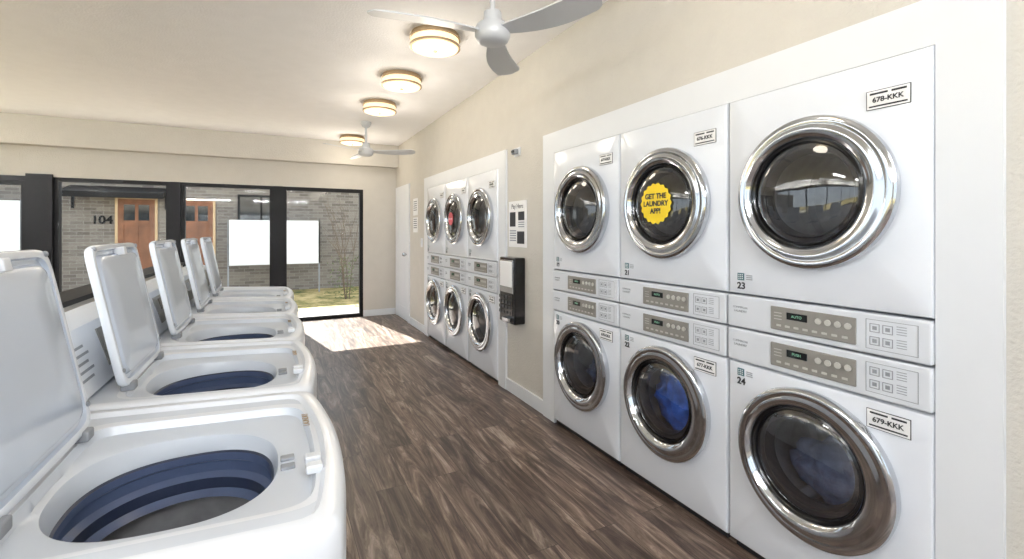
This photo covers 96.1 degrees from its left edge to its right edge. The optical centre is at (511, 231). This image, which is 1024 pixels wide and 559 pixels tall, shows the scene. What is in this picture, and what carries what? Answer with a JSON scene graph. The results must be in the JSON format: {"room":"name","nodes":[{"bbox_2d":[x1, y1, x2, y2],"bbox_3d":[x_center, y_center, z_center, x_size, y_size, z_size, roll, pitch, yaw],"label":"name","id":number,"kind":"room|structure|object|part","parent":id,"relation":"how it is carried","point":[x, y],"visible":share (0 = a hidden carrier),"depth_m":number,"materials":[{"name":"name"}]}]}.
{"room":"laundry","nodes":[
{"label":"laundry","id":0,"kind":"room"},
{"bbox_2d":[63,265,182,311],"bbox_3d":[-1.784,0.810,1.837,0.110,1.070,4.500,0,0,-27],"label":"wall","id":1,"kind":"structure","parent":0,"point":[87,301],"depth_m":1.85,"materials":[{"name":"beige paint"}]},
{"bbox_2d":[59,262,183,307],"bbox_3d":[-1.784,0.265,1.837,0.130,0.020,4.520,0,0,-27],"label":"trim","id":2,"kind":"structure","parent":1,"relation":"on","point":[70,297],"depth_m":1.91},
{"bbox_2d":[0,144,395,313],"bbox_3d":[-4.633,-0.020,6.230,6.070,2.730,0.120,0,0,-27],"label":"wall","id":3,"kind":"structure","parent":0,"point":[378,185],"depth_m":6.64,"materials":[{"name":"beige paint"}]},
{"bbox_2d":[0,180,24,249],"bbox_3d":[-6.526,0.155,5.243,1.480,1.540,0.080,0,0,-27],"label":"frame","id":4,"kind":"object","parent":3,"relation":"attached to","point":[2,182],"visible":0.42,"depth_m":5.53,"materials":[{"name":"black metal"}]},
{"bbox_2d":[54,177,169,291],"bbox_3d":[-5.135,0.125,5.960,1.170,1.600,0.080,0,0,-27],"label":"frame","id":5,"kind":"object","parent":3,"relation":"attached to","point":[58,181],"visible":0.48,"depth_m":5.72,"materials":[{"name":"black metal"}]},
{"bbox_2d":[0,173,282,286],"bbox_3d":[-5.297,0.320,5.860,4.250,2.050,0.130,0,0,-27],"label":"window frame","id":6,"kind":"structure","parent":3,"relation":"attached to","point":[39,188],"depth_m":5.61,"materials":[{"name":"black metal"}]},
{"bbox_2d":[283,186,362,320],"bbox_3d":[-2.904,0.335,7.110,1.150,2.020,0.080,0,0,-27],"label":"frame","id":7,"kind":"object","parent":3,"relation":"attached to","point":[285,189],"visible":0.8,"depth_m":7.13,"materials":[{"name":"black metal"}]},
{"bbox_2d":[363,308,394,316],"bbox_3d":[-2.142,1.295,7.438,0.506,0.100,0.014,0,0,-27],"label":"baseboard","id":8,"kind":"structure","parent":3,"relation":"attached to","point":[374,312],"depth_m":7.42,"materials":[{"name":"white paint"}]},
{"bbox_2d":[0,0,607,145],"bbox_3d":[-2.165,-1.445,1.483,6.310,0.120,10.820,0,0,-27],"label":"ceiling","id":9,"kind":"structure","parent":0,"point":[288,68],"depth_m":3.71,"materials":[{"name":"paint"}]},
{"bbox_2d":[0,112,398,168],"bbox_3d":[-4.566,-1.212,6.101,6.070,0.345,0.170,0,0,-27],"label":"soffit","id":10,"kind":"structure","parent":9,"relation":"attached to","point":[15,129],"depth_m":6.08,"materials":[{"name":"beige paint"}]},
{"bbox_2d":[340,134,364,145],"bbox_3d":[-2.317,-1.322,6.681,0.352,0.126,0.352,0,0,-27],"label":"ceiling lamp","id":11,"kind":"object","parent":9,"relation":"attached to","point":[346,139],"depth_m":6.56,"materials":[{"name":"white glass"}]},
{"bbox_2d":[324,121,414,158],"bbox_3d":[-1.884,-1.170,5.916,1.088,0.430,0.997,0,0,-27],"label":"ceiling fan","id":12,"kind":"object","parent":9,"relation":"hanging from","point":[365,151],"depth_m":5.77,"materials":[{"name":"white plastic"}]},
{"bbox_2d":[363,99,396,115],"bbox_3d":[-1.419,-1.322,4.938,0.352,0.126,0.352,0,0,-27],"label":"ceiling lamp","id":13,"kind":"object","parent":9,"relation":"attached to","point":[376,107],"depth_m":4.82,"materials":[{"name":"white glass"}]},
{"bbox_2d":[381,69,421,92],"bbox_3d":[-0.980,-1.322,4.085,0.352,0.126,0.352,0,0,-27],"label":"ceiling lamp","id":14,"kind":"object","parent":9,"relation":"attached to","point":[400,81],"depth_m":3.98,"materials":[{"name":"white glass"}]},
{"bbox_2d":[409,24,459,57],"bbox_3d":[-0.540,-1.322,3.232,0.352,0.126,0.352,0,0,-27],"label":"ceiling lamp","id":15,"kind":"object","parent":9,"relation":"attached to","point":[427,40],"depth_m":3.13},
{"bbox_2d":[367,0,601,75],"bbox_3d":[-0.188,-1.177,2.304,1.011,0.415,1.089,0,0,-27],"label":"ceiling fan","id":16,"kind":"object","parent":9,"relation":"hanging from","point":[492,32],"depth_m":2.27,"materials":[{"name":"white plastic"}]},
{"bbox_2d":[301,314,757,558],"bbox_3d":[-1.782,1.385,1.680,7.170,0.080,10.820,0,0,-27],"label":"floor","id":17,"kind":"structure","parent":0,"point":[441,460],"depth_m":2.55,"materials":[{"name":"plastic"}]},
{"bbox_2d":[0,250,345,558],"bbox_3d":[-0.701,0.680,0.860,0.712,1.290,0.684,0,0,-27],"label":"washer","id":18,"kind":"object","parent":17,"relation":"on","point":[262,476],"visible":1,"depth_m":0.88,"materials":[{"name":"white plastic"}]},
{"bbox_3d":[-0.849,0.228,0.783,0.092,0.386,0.444,0,0,-27],"label":"lid","id":19,"kind":"part","parent":18,"relation":"part of","materials":[{"name":"white plastic"}]},
{"bbox_3d":[-0.396,0.450,0.915,0.030,0.016,0.024,0,0,-27],"label":"strike plate","id":20,"kind":"part","parent":18,"relation":"part of","materials":[{"name":"white plastic"}]},
{"bbox_3d":[-0.378,0.450,0.880,0.030,0.016,0.024,0,0,-27],"label":"strike plate","id":21,"kind":"part","parent":18,"relation":"part of","materials":[{"name":"white plastic"}]},
{"bbox_2d":[64,243,316,410],"bbox_3d":[-1.016,0.680,1.473,0.712,1.290,0.684,0,0,-27],"label":"washer","id":22,"kind":"object","parent":17,"relation":"on","point":[122,361],"visible":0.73,"depth_m":1.39,"materials":[{"name":"white plastic"}]},
{"bbox_3d":[-1.251,0.333,1.459,0.037,0.109,0.290,0,0,-27],"label":"console panel","id":23,"kind":"part","parent":22,"relation":"part of","materials":[{"name":"grey plastic"}]},
{"bbox_3d":[-1.165,0.228,1.396,0.092,0.386,0.444,0,0,-27],"label":"lid","id":24,"kind":"part","parent":22,"relation":"part of","materials":[{"name":"white plastic"}]},
{"bbox_3d":[-0.712,0.450,1.529,0.030,0.016,0.024,0,0,-27],"label":"strike plate","id":25,"kind":"part","parent":22,"relation":"part of","materials":[{"name":"white plastic"}]},
{"bbox_3d":[-0.694,0.450,1.493,0.030,0.016,0.024,0,0,-27],"label":"strike plate","id":26,"kind":"part","parent":22,"relation":"part of","materials":[{"name":"white plastic"}]},
{"bbox_2d":[94,239,304,345],"bbox_3d":[-1.333,0.680,2.086,0.712,1.290,0.684,0,0,-27],"label":"washer","id":27,"kind":"object","parent":17,"relation":"on","point":[176,324],"visible":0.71,"depth_m":2.06,"materials":[{"name":"white plastic"}]},
{"bbox_3d":[-1.567,0.333,2.072,0.037,0.109,0.290,0,0,-27],"label":"console panel","id":28,"kind":"part","parent":27,"relation":"part of","materials":[{"name":"grey plastic"}]},
{"bbox_3d":[-1.481,0.228,2.010,0.092,0.386,0.444,0,0,-27],"label":"lid","id":29,"kind":"part","parent":27,"relation":"part of","materials":[{"name":"white plastic"}]},
{"bbox_2d":[146,238,297,316],"bbox_3d":[-1.649,0.680,2.700,0.712,1.290,0.684,0,0,-27],"label":"washer","id":30,"kind":"object","parent":17,"relation":"on","point":[201,303],"visible":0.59,"depth_m":2.71,"materials":[{"name":"white plastic"}]},
{"bbox_3d":[-1.883,0.333,2.686,0.037,0.109,0.290,0,0,-27],"label":"console panel","id":31,"kind":"part","parent":30,"relation":"part of","materials":[{"name":"grey plastic"}]},
{"bbox_3d":[-1.797,0.228,2.623,0.092,0.386,0.444,0,0,-27],"label":"lid","id":32,"kind":"part","parent":30,"relation":"part of","materials":[{"name":"white plastic"}]},
{"bbox_2d":[182,237,293,299],"bbox_3d":[-1.965,0.680,3.313,0.712,1.290,0.684,0,0,-27],"label":"washer","id":33,"kind":"object","parent":17,"relation":"on","point":[211,270],"visible":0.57,"depth_m":3.33,"materials":[{"name":"white plastic"}]},
{"bbox_3d":[-2.199,0.333,3.299,0.037,0.109,0.290,0,0,-27],"label":"console panel","id":34,"kind":"part","parent":33,"relation":"part of","materials":[{"name":"grey plastic"}]},
{"bbox_3d":[-2.113,0.228,3.236,0.092,0.386,0.444,0,0,-27],"label":"lid","id":35,"kind":"part","parent":33,"relation":"part of","materials":[{"name":"white plastic"}]},
{"bbox_2d":[426,184,447,347],"bbox_3d":[-0.659,0.393,5.749,0.706,1.905,0.694,0,0,-27],"label":"dryer","id":36,"kind":"object","parent":17,"relation":"on","point":[435,291],"visible":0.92,"depth_m":5.56,"materials":[{"name":"white metal"}]},
{"bbox_3d":[-0.940,0.334,5.606,0.008,0.090,0.298,0,0,-27],"label":"control panel","id":37,"kind":"part","parent":36,"relation":"part of","materials":[{"name":"grey plastic"}]},
{"bbox_3d":[-0.940,0.474,5.606,0.008,0.090,0.298,0,0,-27],"label":"control panel","id":38,"kind":"part","parent":36,"relation":"part of","materials":[{"name":"grey plastic"}]},
{"bbox_2d":[444,177,470,362],"bbox_3d":[-0.340,0.393,5.125,0.711,1.905,0.694,0,0,-27],"label":"dryer","id":39,"kind":"object","parent":17,"relation":"on","point":[456,192],"visible":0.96,"depth_m":4.93,"materials":[{"name":"white metal"}]},
{"bbox_3d":[-0.619,0.334,4.982,0.008,0.090,0.298,0,0,-27],"label":"control panel","id":40,"kind":"part","parent":39,"relation":"part of","materials":[{"name":"grey plastic"}]},
{"bbox_3d":[-0.619,0.474,4.982,0.008,0.090,0.298,0,0,-27],"label":"control panel","id":41,"kind":"part","parent":39,"relation":"part of","materials":[{"name":"grey plastic"}]},
{"bbox_2d":[467,169,497,381],"bbox_3d":[-0.017,0.393,4.502,0.706,1.905,0.694,0,0,-27],"label":"dryer","id":42,"kind":"object","parent":17,"relation":"on","point":[482,209],"visible":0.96,"depth_m":4.29,"materials":[{"name":"white metal"}]},
{"bbox_3d":[-0.298,0.334,4.359,0.008,0.090,0.298,0,0,-27],"label":"control panel","id":43,"kind":"part","parent":42,"relation":"part of","materials":[{"name":"grey plastic"}]},
{"bbox_3d":[-0.298,0.474,4.359,0.008,0.090,0.298,0,0,-27],"label":"control panel","id":44,"kind":"part","parent":42,"relation":"part of","materials":[{"name":"grey plastic"}]},
{"bbox_2d":[553,134,627,464],"bbox_3d":[0.722,0.393,3.068,0.706,1.905,0.694,0,0,-27],"label":"dryer","id":45,"kind":"object","parent":17,"relation":"on","point":[587,177],"visible":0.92,"depth_m":2.85,"materials":[{"name":"white metal"}]},
{"bbox_3d":[0.441,0.334,2.925,0.008,0.090,0.298,0,0,-27],"label":"control panel","id":46,"kind":"part","parent":45,"relation":"part of","materials":[{"name":"grey plastic"}]},
{"bbox_3d":[0.441,0.474,2.925,0.008,0.090,0.298,0,0,-27],"label":"control panel","id":47,"kind":"part","parent":45,"relation":"part of","materials":[{"name":"grey plastic"}]},
{"bbox_2d":[620,103,735,537],"bbox_3d":[1.042,0.393,2.442,0.711,1.905,0.694,0,0,-27],"label":"dryer","id":48,"kind":"object","parent":17,"relation":"on","point":[675,173],"visible":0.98,"depth_m":2.22,"materials":[{"name":"white metal"}]},
{"bbox_3d":[0.763,0.334,2.299,0.008,0.090,0.298,0,0,-27],"label":"control panel","id":49,"kind":"part","parent":48,"relation":"part of","materials":[{"name":"grey plastic"}]},
{"bbox_3d":[0.763,0.474,2.299,0.008,0.090,0.298,0,0,-27],"label":"control panel","id":50,"kind":"part","parent":48,"relation":"part of","materials":[{"name":"grey plastic"}]},
{"bbox_2d":[728,45,934,558],"bbox_3d":[1.366,0.393,1.818,0.706,1.905,0.694,0,0,-27],"label":"dryer","id":51,"kind":"object","parent":17,"relation":"on","point":[831,312],"visible":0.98,"depth_m":1.60,"materials":[{"name":"white metal"}]},
{"bbox_3d":[1.085,0.334,1.674,0.008,0.090,0.298,0,0,-27],"label":"control panel","id":52,"kind":"part","parent":51,"relation":"part of","materials":[{"name":"grey plastic"}]},
{"bbox_3d":[1.085,0.474,1.674,0.008,0.090,0.298,0,0,-27],"label":"control panel","id":53,"kind":"part","parent":51,"relation":"part of","materials":[{"name":"grey plastic"}]},
{"bbox_2d":[396,0,1023,558],"bbox_3d":[0.550,-0.020,2.927,0.120,2.730,10.700,0,0,-27],"label":"wall","id":54,"kind":"structure","parent":0,"point":[623,53],"depth_m":2.65,"materials":[{"name":"beige paint"}]},
{"bbox_2d":[397,189,407,321],"bbox_3d":[-1.700,0.345,7.145,0.018,1.980,0.700,0,0,-27],"label":"leaf","id":55,"kind":"object","parent":54,"relation":"attached to","point":[402,196],"visible":0.96,"depth_m":7.13,"materials":[{"name":"white paint"}]},
{"bbox_2d":[396,183,409,322],"bbox_3d":[-1.701,0.315,7.144,0.020,2.060,0.840,0,0,-27],"label":"frame","id":56,"kind":"object","parent":54,"relation":"attached to","point":[407,186],"visible":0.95,"depth_m":6.78,"materials":[{"name":"white paint"}]},
{"bbox_2d":[413,198,417,215],"bbox_3d":[-1.370,-0.355,6.516,0.006,0.240,0.220,0,0,-27],"label":"notice","id":57,"kind":"object","parent":54,"relation":"attached to","point":[415,201],"visible":1,"depth_m":6.50,"materials":[{"name":"paper"}]},
{"bbox_2d":[413,217,417,231],"bbox_3d":[-1.370,-0.100,6.516,0.006,0.210,0.220,0,0,-27],"label":"notice","id":58,"kind":"object","parent":54,"relation":"attached to","point":[415,220],"visible":1,"depth_m":6.50,"materials":[{"name":"paper"}]},
{"bbox_2d":[424,150,506,388],"bbox_3d":[-0.600,0.320,5.006,0.020,2.050,2.410,0,0,-27],"label":"trim","id":59,"kind":"structure","parent":54,"relation":"attached to","point":[498,160],"depth_m":4.05,"materials":[{"name":"white paint"}]},
{"bbox_2d":[409,317,542,413],"bbox_3d":[0.715,1.295,2.461,0.014,0.100,9.720,0,0,-27],"label":"baseboard","id":60,"kind":"structure","parent":54,"relation":"attached to","point":[528,397],"depth_m":3.70,"materials":[{"name":"white paint"}]},
{"bbox_2d":[499,256,524,324],"bbox_3d":[-0.013,0.470,3.744,0.135,0.530,0.272,0,0,-27],"label":"kiosk","id":61,"kind":"object","parent":54,"relation":"attached to","point":[512,269],"visible":1,"depth_m":3.65,"materials":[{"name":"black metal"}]},
{"bbox_2d":[511,147,520,156],"bbox_3d":[0.024,-0.655,3.758,0.055,0.070,0.100,0,0,-27],"label":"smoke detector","id":62,"kind":"object","parent":54,"relation":"attached to","point":[516,152],"visible":1,"depth_m":3.73,"materials":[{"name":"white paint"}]},
{"bbox_2d":[509,200,526,247],"bbox_3d":[0.045,-0.065,3.769,0.008,0.380,0.310,0,0,-27],"label":"sign","id":63,"kind":"object","parent":54,"relation":"attached to","point":[517,209],"visible":1,"depth_m":3.75,"materials":[{"name":"paper"}]},
{"bbox_2d":[543,0,1005,558],"bbox_3d":[0.787,0.320,2.316,0.020,2.050,2.403,0,0,-27],"label":"trim","id":64,"kind":"structure","parent":54,"relation":"attached to","point":[968,37],"depth_m":1.33,"materials":[{"name":"white paint"}]},
{"label":"outside","id":65,"kind":"structure","parent":0,"visible":0},
{"bbox_2d":[292,286,358,310],"bbox_3d":[-8.095,1.580,3.704,39.000,0.230,34.000,0,0,-27],"label":"ground","id":66,"kind":"structure","parent":65,"point":[305,299],"depth_m":9.98,"materials":[{"name":"green plant"}]},
{"bbox_2d":[0,200,20,251],"bbox_3d":[-10.222,0.420,8.486,1.760,2.090,0.050,0,0,-27],"label":"fence panel","id":67,"kind":"object","parent":66,"relation":"on","point":[10,210],"visible":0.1,"depth_m":8.79,"materials":[{"name":"paint"}]},
{"bbox_2d":[0,182,358,290],"bbox_3d":[-8.644,0.130,10.227,26.000,2.670,0.300,0,0,-27],"label":"brick building","id":68,"kind":"structure","parent":66,"relation":"on","point":[79,230],"depth_m":11.05,"materials":[{"name":"grey brick"}]},
{"bbox_2d":[94,216,112,223],"bbox_3d":[-8.836,-0.265,9.947,0.317,0.180,0.024,0,0,-27],"label":"house number","id":69,"kind":"object","parent":68,"relation":"attached to","point":[109,219],"visible":1,"depth_m":9.94,"materials":[{"name":"black metal"}]},
{"bbox_2d":[62,185,165,209],"bbox_3d":[-8.438,-0.750,9.827,1.700,0.490,0.600,0,0,-27],"label":"awning","id":70,"kind":"object","parent":68,"relation":"attached to","point":[73,191],"visible":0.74,"depth_m":9.69,"materials":[{"name":"black metal"}]},
{"bbox_2d":[115,198,157,242],"bbox_3d":[-8.322,0.310,10.202,0.750,2.170,0.040,0,0,-27],"label":"frame","id":71,"kind":"object","parent":68,"relation":"attached to","point":[116,199],"visible":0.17,"depth_m":10.14,"materials":[{"name":"beige wood"}]},
{"bbox_2d":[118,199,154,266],"bbox_3d":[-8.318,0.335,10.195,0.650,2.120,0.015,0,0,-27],"label":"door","id":72,"kind":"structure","parent":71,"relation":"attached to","point":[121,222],"depth_m":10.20,"materials":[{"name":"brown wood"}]},
{"bbox_2d":[124,225,148,268],"bbox_3d":[-8.326,0.335,10.210,0.650,2.120,0.020,0,0,-27],"label":"leaf","id":73,"kind":"object","parent":71,"relation":"attached to","point":[129,230],"visible":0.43,"depth_m":10.24,"materials":[{"name":"brown wood"}]},
{"bbox_2d":[124,204,148,220],"bbox_3d":[-8.321,-0.430,10.200,0.450,0.350,0.005,0,0,-27],"label":"glass pane","id":74,"kind":"object","parent":73,"relation":"attached to","point":[129,210],"visible":1,"depth_m":10.21,"materials":[{"name":"glass"}]},
{"bbox_2d":[186,198,215,256],"bbox_3d":[-7.344,0.310,10.705,0.750,2.170,0.040,0,0,-27],"label":"frame","id":75,"kind":"object","parent":68,"relation":"attached to","point":[187,199],"visible":0.43,"depth_m":10.85,"materials":[{"name":"white wood"}]},
{"bbox_2d":[186,225,207,264],"bbox_3d":[-7.348,0.335,10.714,0.650,2.120,0.020,0,0,-27],"label":"leaf","id":76,"kind":"object","parent":75,"relation":"attached to","point":[190,229],"visible":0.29,"depth_m":10.73,"materials":[{"name":"brown wood"}]},
{"bbox_2d":[186,206,207,220],"bbox_3d":[-7.343,-0.430,10.704,0.450,0.350,0.005,0,0,-27],"label":"glass pane","id":77,"kind":"object","parent":76,"relation":"attached to","point":[190,210],"visible":0.82,"depth_m":10.72,"materials":[{"name":"glass"}]},
{"bbox_2d":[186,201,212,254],"bbox_3d":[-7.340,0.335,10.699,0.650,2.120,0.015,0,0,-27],"label":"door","id":78,"kind":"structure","parent":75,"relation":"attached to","point":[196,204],"depth_m":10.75,"materials":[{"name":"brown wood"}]},
{"bbox_2d":[238,194,269,219],"bbox_3d":[-6.166,-0.280,11.312,1.000,1.250,0.040,0,0,-27],"label":"frame","id":79,"kind":"object","parent":68,"relation":"attached to","point":[239,195],"visible":0.27,"depth_m":11.22,"materials":[{"name":"metal"}]},
{"bbox_2d":[240,197,269,219],"bbox_3d":[-6.170,-0.280,11.321,0.900,1.150,0.020,0,0,-27],"label":"pane","id":80,"kind":"object","parent":79,"relation":"attached to","point":[249,206],"visible":0.21,"depth_m":11.24,"materials":[{"name":"glass"}]},
{"bbox_2d":[227,220,319,291],"bbox_3d":[-5.590,0.595,10.872,1.940,1.740,0.050,0,0,-27],"label":"sign","id":81,"kind":"object","parent":66,"relation":"on","point":[248,241],"visible":0.79,"depth_m":10.74,"materials":[{"name":"paint"}]},
{"bbox_3d":[-5.586,0.245,10.874,1.930,1.040,0.050,0,0,-27],"label":"panel","id":82,"kind":"part","parent":81,"relation":"part of","materials":[{"name":"white paint"}]},
{"bbox_2d":[298,307,358,316],"bbox_3d":[-8.695,1.430,4.868,39.000,0.070,1.180,0,0,-27],"label":"path","id":83,"kind":"structure","parent":66,"relation":"on","point":[354,309],"depth_m":8.07,"materials":[{"name":"concrete"}]},
{"bbox_2d":[321,194,358,298],"bbox_3d":[-3.536,0.265,9.924,1.187,2.477,1.599,0,0,-27],"label":"bare shrub","id":84,"kind":"object","parent":66,"relation":"on","point":[327,205],"visible":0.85,"depth_m":9.94,"materials":[{"name":"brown plant"}]}
]}

